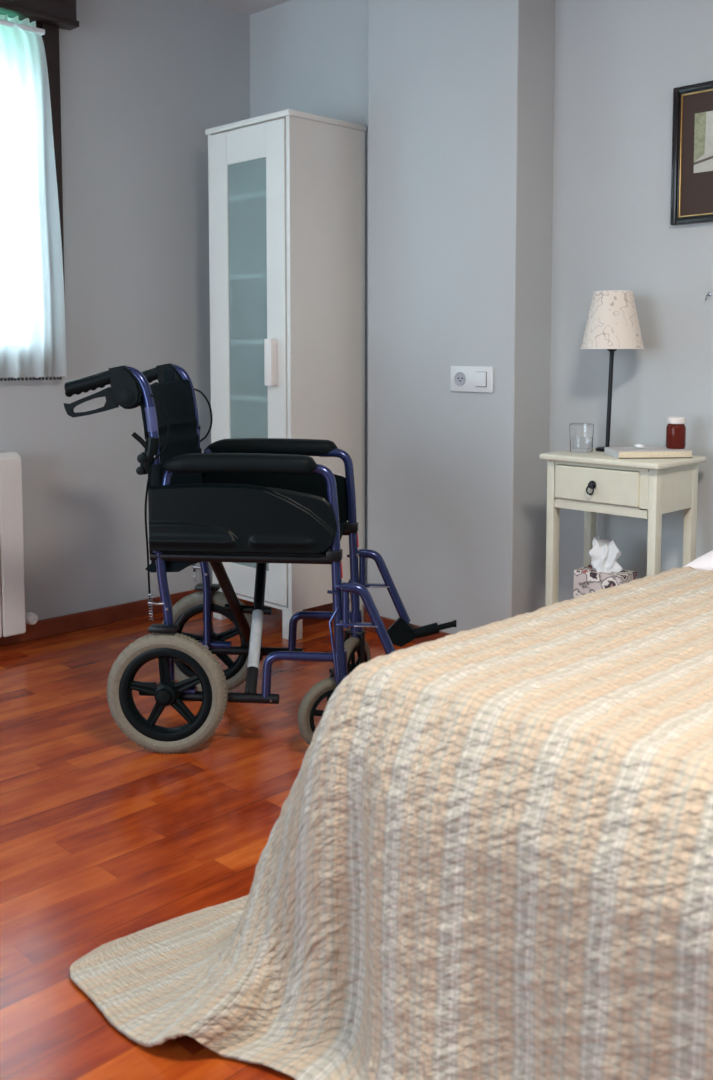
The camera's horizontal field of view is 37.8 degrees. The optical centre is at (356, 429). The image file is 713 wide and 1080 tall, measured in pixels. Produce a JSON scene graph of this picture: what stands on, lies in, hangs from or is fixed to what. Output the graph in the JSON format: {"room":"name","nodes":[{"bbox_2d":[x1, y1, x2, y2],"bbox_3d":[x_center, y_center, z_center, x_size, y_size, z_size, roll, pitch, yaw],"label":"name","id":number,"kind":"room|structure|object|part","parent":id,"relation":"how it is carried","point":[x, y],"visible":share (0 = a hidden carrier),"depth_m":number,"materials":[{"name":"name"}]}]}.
{"room":"bedroom","nodes":[
{"label":"bedroom","id":0,"kind":"room"},
{"bbox_2d":[0,0,249,619],"bbox_3d":[-2.210,-0.359,2.543,0.150,2.325,5.100,4,6,45],"label":"wall","id":1,"kind":"structure","parent":0,"point":[142,82],"depth_m":3.78,"materials":[{"name":"paint"}]},
{"bbox_2d":[0,451,37,637],"bbox_3d":[-1.483,0.401,3.153,0.099,0.606,1.084,4,6,45],"label":"radiator","id":2,"kind":"object","parent":1,"relation":"attached to","point":[13,618],"visible":1,"depth_m":3.43,"materials":[{"name":"metal"}]},
{"bbox_3d":[-1.496,0.403,3.126,0.080,0.606,1.026,4,6,45],"label":"panel","id":3,"kind":"part","parent":2,"relation":"part of","materials":[{"name":"metal"}]},
{"bbox_3d":[-1.106,0.641,3.533,0.034,0.040,0.040,4,6,45],"label":"valve knob","id":4,"kind":"part","parent":2,"relation":"part of","materials":[{"name":"white plastic"}]},
{"bbox_2d":[1,14,64,298],"bbox_3d":[-1.521,-0.804,3.164,0.150,1.288,1.317,4,6,45],"label":"window","id":5,"kind":"structure","parent":1,"relation":"in","point":[50,38],"depth_m":3.55,"materials":[{"name":"brown wood"}]},
{"bbox_2d":[0,0,78,29],"bbox_3d":[-1.497,-1.446,3.024,0.062,0.226,1.505,4,6,45],"label":"box","id":6,"kind":"object","parent":1,"relation":"attached to","point":[59,13],"visible":1,"depth_m":3.46,"materials":[{"name":"brown wood"}]},
{"bbox_2d":[0,14,66,380],"bbox_3d":[-1.485,-0.731,3.082,0.076,1.189,1.325,4,6,45],"label":"curtain","id":7,"kind":"object","parent":6,"relation":"hanging from","point":[32,301],"visible":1,"depth_m":3.46,"materials":[{"name":"white fabric"}]},
{"bbox_3d":[-1.508,-1.293,3.030,0.054,0.018,1.281,4,6,45],"label":"rod","id":8,"kind":"part","parent":7,"relation":"part of","materials":[{"name":"white plastic"}]},
{"bbox_2d":[0,589,199,646],"bbox_3d":[-2.187,0.777,2.537,0.013,0.062,5.000,4,6,45],"label":"baseboard","id":9,"kind":"structure","parent":1,"relation":"attached to","point":[43,628],"depth_m":3.75,"materials":[{"name":"brown wood"}]},
{"bbox_2d":[0,598,417,1079],"bbox_3d":[-0.349,0.959,0.894,5.250,0.050,5.264,4,6,45],"label":"floor","id":10,"kind":"structure","parent":0,"point":[105,837],"depth_m":2.20,"materials":[{"name":"brown wood"}]},
{"bbox_2d":[63,363,456,753],"bbox_3d":[-0.221,0.308,2.765,1.001,0.962,0.554,0,4,6],"label":"wheelchair","id":11,"kind":"object","parent":10,"relation":"on","point":[260,501],"visible":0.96,"depth_m":2.56,"materials":[{"name":"black plastic"}]},
{"bbox_3d":[-0.656,-0.116,2.567,0.131,0.070,0.034,0,4,6],"label":"push handle","id":12,"kind":"part","parent":11,"relation":"part of","materials":[{"name":"black plastic"}]},
{"bbox_3d":[-0.656,-0.069,2.571,0.137,0.076,0.013,0,4,6],"label":"brake lever","id":13,"kind":"part","parent":11,"relation":"part of","materials":[{"name":"black plastic"}]},
{"bbox_3d":[-0.617,-0.146,2.964,0.131,0.070,0.034,0,4,6],"label":"push handle","id":14,"kind":"part","parent":11,"relation":"part of","materials":[{"name":"black plastic"}]},
{"bbox_3d":[-0.478,0.474,2.596,0.045,0.346,0.026,0,4,-6],"label":"post","id":15,"kind":"part","parent":11,"relation":"part of","materials":[{"name":"blue metal"}]},
{"bbox_3d":[-0.512,0.073,2.769,0.104,0.460,0.433,0,4,6],"label":"backrest","id":16,"kind":"part","parent":11,"relation":"part of","materials":[{"name":"black fabric"}]},
{"bbox_3d":[-0.439,0.444,2.990,0.045,0.346,0.026,1,5,17],"label":"post","id":17,"kind":"part","parent":11,"relation":"part of","materials":[{"name":"blue metal"}]},
{"bbox_3d":[-0.332,0.666,2.595,0.279,0.025,0.025,0,4,6],"label":"rail","id":18,"kind":"part","parent":11,"relation":"part of","materials":[{"name":"black metal"}]},
{"bbox_3d":[-0.280,0.217,2.527,0.465,0.170,0.028,0,4,6],"label":"panel","id":19,"kind":"part","parent":11,"relation":"part of","materials":[{"name":"black plastic"}]},
{"bbox_3d":[-0.283,0.309,2.764,0.462,0.072,0.376,0,4,6],"label":"seat","id":20,"kind":"part","parent":11,"relation":"part of","materials":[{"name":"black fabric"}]},
{"bbox_3d":[-0.273,0.309,2.561,0.477,0.036,0.036,0,4,6],"label":"seat rail","id":21,"kind":"part","parent":11,"relation":"part of","materials":[{"name":"black metal"}]},
{"bbox_3d":[-0.292,0.636,2.992,0.279,0.025,0.025,0,4,6],"label":"rail","id":22,"kind":"part","parent":11,"relation":"part of","materials":[{"name":"black metal"}]},
{"bbox_3d":[-0.235,0.182,2.978,0.465,0.170,0.028,0,4,6],"label":"panel","id":23,"kind":"part","parent":11,"relation":"part of","materials":[{"name":"black plastic"}]},
{"bbox_3d":[-0.132,0.373,2.554,0.210,0.585,0.028,0,4,6],"label":"frame","id":24,"kind":"part","parent":11,"relation":"part of","materials":[{"name":"blue paint"}]},
{"bbox_3d":[-0.092,0.343,2.948,0.210,0.585,0.028,0,4,6],"label":"frame","id":25,"kind":"part","parent":11,"relation":"part of","materials":[{"name":"blue paint"}]},
{"bbox_3d":[-0.233,0.278,2.958,0.477,0.036,0.036,0,4,6],"label":"seat rail","id":26,"kind":"part","parent":11,"relation":"part of","materials":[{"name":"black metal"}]},
{"bbox_3d":[0.223,0.564,2.943,0.120,0.057,0.031,0,4,6],"label":"footplate rod","id":27,"kind":"part","parent":11,"relation":"part of","materials":[{"name":"black plastic"}]},
{"bbox_2d":[205,109,365,639],"bbox_3d":[-0.265,-0.189,3.787,0.457,1.795,0.394,4,6,45],"label":"tall cabinet","id":28,"kind":"object","parent":10,"relation":"on","point":[286,187],"visible":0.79,"depth_m":3.63,"materials":[{"name":"white laminate"}]},
{"bbox_3d":[-0.502,0.653,3.894,0.050,0.100,0.050,4,6,45],"label":"leg","id":29,"kind":"part","parent":28,"relation":"part of","materials":[{"name":"white laminate"}]},
{"bbox_3d":[-0.379,-0.222,3.672,0.219,1.434,0.004,4,6,45],"label":"glass pane","id":30,"kind":"part","parent":28,"relation":"part of","materials":[{"name":"white"}]},
{"bbox_3d":[-0.377,-0.226,3.674,0.403,1.653,0.020,4,6,45],"label":"door","id":31,"kind":"part","parent":28,"relation":"part of","materials":[{"name":"white laminate"}]},
{"bbox_3d":[-0.293,-0.231,3.554,0.038,0.160,0.030,4,6,45],"label":"handle","id":32,"kind":"part","parent":28,"relation":"part of","materials":[{"name":"white metal"}]},
{"bbox_3d":[-0.223,0.675,3.616,0.050,0.100,0.050,4,6,45],"label":"leg","id":33,"kind":"part","parent":28,"relation":"part of","materials":[{"name":"white laminate"}]},
{"bbox_3d":[-0.004,0.658,3.834,0.050,0.100,0.050,4,6,45],"label":"leg","id":34,"kind":"part","parent":28,"relation":"part of","materials":[{"name":"white laminate"}]},
{"bbox_2d":[540,448,705,606],"bbox_3d":[0.754,0.421,2.990,0.379,0.702,0.276,4,6,45],"label":"nightstand","id":35,"kind":"object","parent":10,"relation":"on","point":[594,482],"visible":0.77,"depth_m":2.89,"materials":[{"name":"beige paint"}]},
{"bbox_3d":[0.572,0.426,3.039,0.024,0.684,0.034,4,6,45],"label":"leg","id":36,"kind":"part","parent":35,"relation":"part of","materials":[{"name":"beige paint"}]},
{"bbox_2d":[569,423,593,452],"bbox_3d":[0.660,0.023,3.053,0.072,0.081,0.072,4,6,45],"label":"drinking glass","id":37,"kind":"object","parent":35,"relation":"on","point":[581,435],"visible":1,"depth_m":3.02,"materials":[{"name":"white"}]},
{"bbox_3d":[0.713,0.415,3.179,0.024,0.684,0.034,4,6,45],"label":"leg","id":38,"kind":"part","parent":35,"relation":"part of","materials":[{"name":"beige paint"}]},
{"bbox_3d":[0.652,0.161,2.889,0.026,0.040,0.018,4,6,45],"label":"ring pull","id":39,"kind":"part","parent":35,"relation":"part of","materials":[{"name":"metal"}]},
{"bbox_3d":[0.733,0.149,2.960,0.265,0.096,0.197,4,6,45],"label":"drawer","id":40,"kind":"part","parent":35,"relation":"part of","materials":[{"name":"beige paint"}]},
{"bbox_3d":[0.682,0.162,2.897,0.298,0.136,0.018,4,6,45],"label":"rail","id":41,"kind":"part","parent":35,"relation":"part of","materials":[{"name":"beige paint"}]},
{"bbox_2d":[573,537,636,598],"bbox_3d":[0.718,0.414,3.000,0.150,0.214,0.100,4,6,41],"label":"tissue box","id":42,"kind":"object","parent":35,"relation":"on","point":[603,572],"visible":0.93,"depth_m":2.98,"materials":[{"name":"multicoloured cardboard"}]},
{"bbox_2d":[580,290,643,451],"bbox_3d":[0.750,-0.171,3.057,0.183,0.469,0.183,4,6,45],"label":"table lamp","id":43,"kind":"object","parent":35,"relation":"on","point":[612,324],"visible":0.93,"depth_m":2.99,"materials":[{"name":"fabric"}]},
{"bbox_3d":[0.750,-0.321,3.045,0.180,0.165,0.180,4,6,45],"label":"lamp shade","id":44,"kind":"part","parent":43,"relation":"part of","materials":[{"name":"white fabric"}]},
{"bbox_2d":[605,447,692,458],"bbox_3d":[0.818,0.063,2.921,0.210,0.021,0.119,0,4,-5],"label":"book","id":45,"kind":"object","parent":35,"relation":"on","point":[617,452],"visible":0.9,"depth_m":2.87,"materials":[{"name":"paper"}]},
{"bbox_2d":[634,444,644,447],"bbox_3d":[0.799,0.045,2.934,0.028,0.012,0.030,4,6,45],"label":"crumpled tissue","id":46,"kind":"object","parent":45,"relation":"on","point":[636,445],"visible":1,"depth_m":2.92,"materials":[{"name":"white paper"}]},
{"bbox_2d":[666,417,685,448],"bbox_3d":[0.899,0.008,2.928,0.054,0.088,0.054,4,6,45],"label":"medicine bottle","id":47,"kind":"object","parent":45,"relation":"on","point":[675,429],"visible":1,"depth_m":2.91,"materials":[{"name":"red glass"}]},
{"bbox_3d":[0.802,0.444,2.810,0.024,0.684,0.034,4,6,45],"label":"leg","id":48,"kind":"part","parent":35,"relation":"part of","materials":[{"name":"beige paint"}]},
{"bbox_3d":[0.943,0.433,2.950,0.024,0.684,0.034,4,6,45],"label":"leg","id":49,"kind":"part","parent":35,"relation":"part of","materials":[{"name":"beige paint"}]},
{"bbox_3d":[0.909,0.602,1.823,0.870,0.520,1.730,4,6,45],"label":"bed","id":50,"kind":"object","parent":10,"relation":"on","visible":0},
{"bbox_2d":[70,566,712,1079],"bbox_3d":[0.469,0.604,1.550,1.496,0.555,1.221,4,6,45],"label":"quilt","id":51,"kind":"object","parent":50,"relation":"on","point":[488,854],"visible":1,"depth_m":1.32,"materials":[{"name":"fabric"}]},
{"bbox_2d":[683,550,712,569],"bbox_3d":[1.236,0.253,2.099,0.936,0.130,0.650,4,6,45],"label":"pillow","id":52,"kind":"object","parent":50,"relation":"on","point":[704,562],"visible":0.68,"depth_m":2.19,"materials":[{"name":"white fabric"}]},
{"bbox_2d":[199,0,290,14],"bbox_3d":[-0.349,-1.409,0.712,5.250,0.050,5.264,4,6,45],"label":"ceiling","id":53,"kind":"structure","parent":0,"point":[249,7],"depth_m":4.00,"materials":[{"name":"paint"}]},
{"bbox_2d":[250,0,367,589],"bbox_3d":[-0.122,-0.470,3.987,0.755,2.325,0.100,4,6,45],"label":"wall","id":54,"kind":"structure","parent":0,"point":[307,56],"depth_m":3.88,"materials":[{"name":"paint"}]},
{"bbox_2d":[312,603,366,612],"bbox_3d":[-0.164,0.661,4.036,0.722,0.062,0.013,4,6,45],"label":"baseboard","id":55,"kind":"structure","parent":54,"relation":"attached to","point":[327,607],"depth_m":3.98,"materials":[{"name":"brown wood"}]},
{"bbox_2d":[368,0,555,633],"bbox_3d":[0.367,-0.434,3.523,0.634,2.325,0.294,4,6,45],"label":"wall column","id":56,"kind":"structure","parent":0,"point":[461,92],"depth_m":3.36,"materials":[{"name":"paint"}]},
{"bbox_2d":[365,613,451,643],"bbox_3d":[0.263,0.703,3.497,0.647,0.062,0.013,4,6,45],"label":"baseboard","id":57,"kind":"structure","parent":56,"relation":"attached to","point":[387,622],"depth_m":3.56,"materials":[{"name":"brown wood"}]},
{"bbox_2d":[450,366,493,392],"bbox_3d":[0.366,-0.163,3.325,0.172,0.082,0.016,4,6,45],"label":"wall socket","id":58,"kind":"object","parent":56,"relation":"attached to","point":[462,378],"visible":1,"depth_m":3.32,"materials":[{"name":"white plastic"}]},
{"bbox_2d":[475,372,486,386],"bbox_3d":[0.393,-0.160,3.291,0.043,0.048,0.008,4,6,45],"label":"switch","id":59,"kind":"object","parent":58,"relation":"attached to","point":[480,377],"depth_m":3.29,"materials":[{"name":"white plastic"}]},
{"bbox_2d":[549,0,712,601],"bbox_3d":[1.944,-0.324,2.088,3.631,2.325,0.100,4,6,45],"label":"wall","id":60,"kind":"structure","parent":0,"point":[619,64],"depth_m":3.12,"materials":[{"name":"paint"}]},
{"bbox_2d":[670,81,712,224],"bbox_3d":[1.090,-0.773,2.823,0.500,0.388,0.022,4,6,45],"label":"framed picture","id":61,"kind":"object","parent":60,"relation":"attached to","point":[692,131],"visible":1,"depth_m":2.96,"materials":[{"name":"black paint"}]}
]}

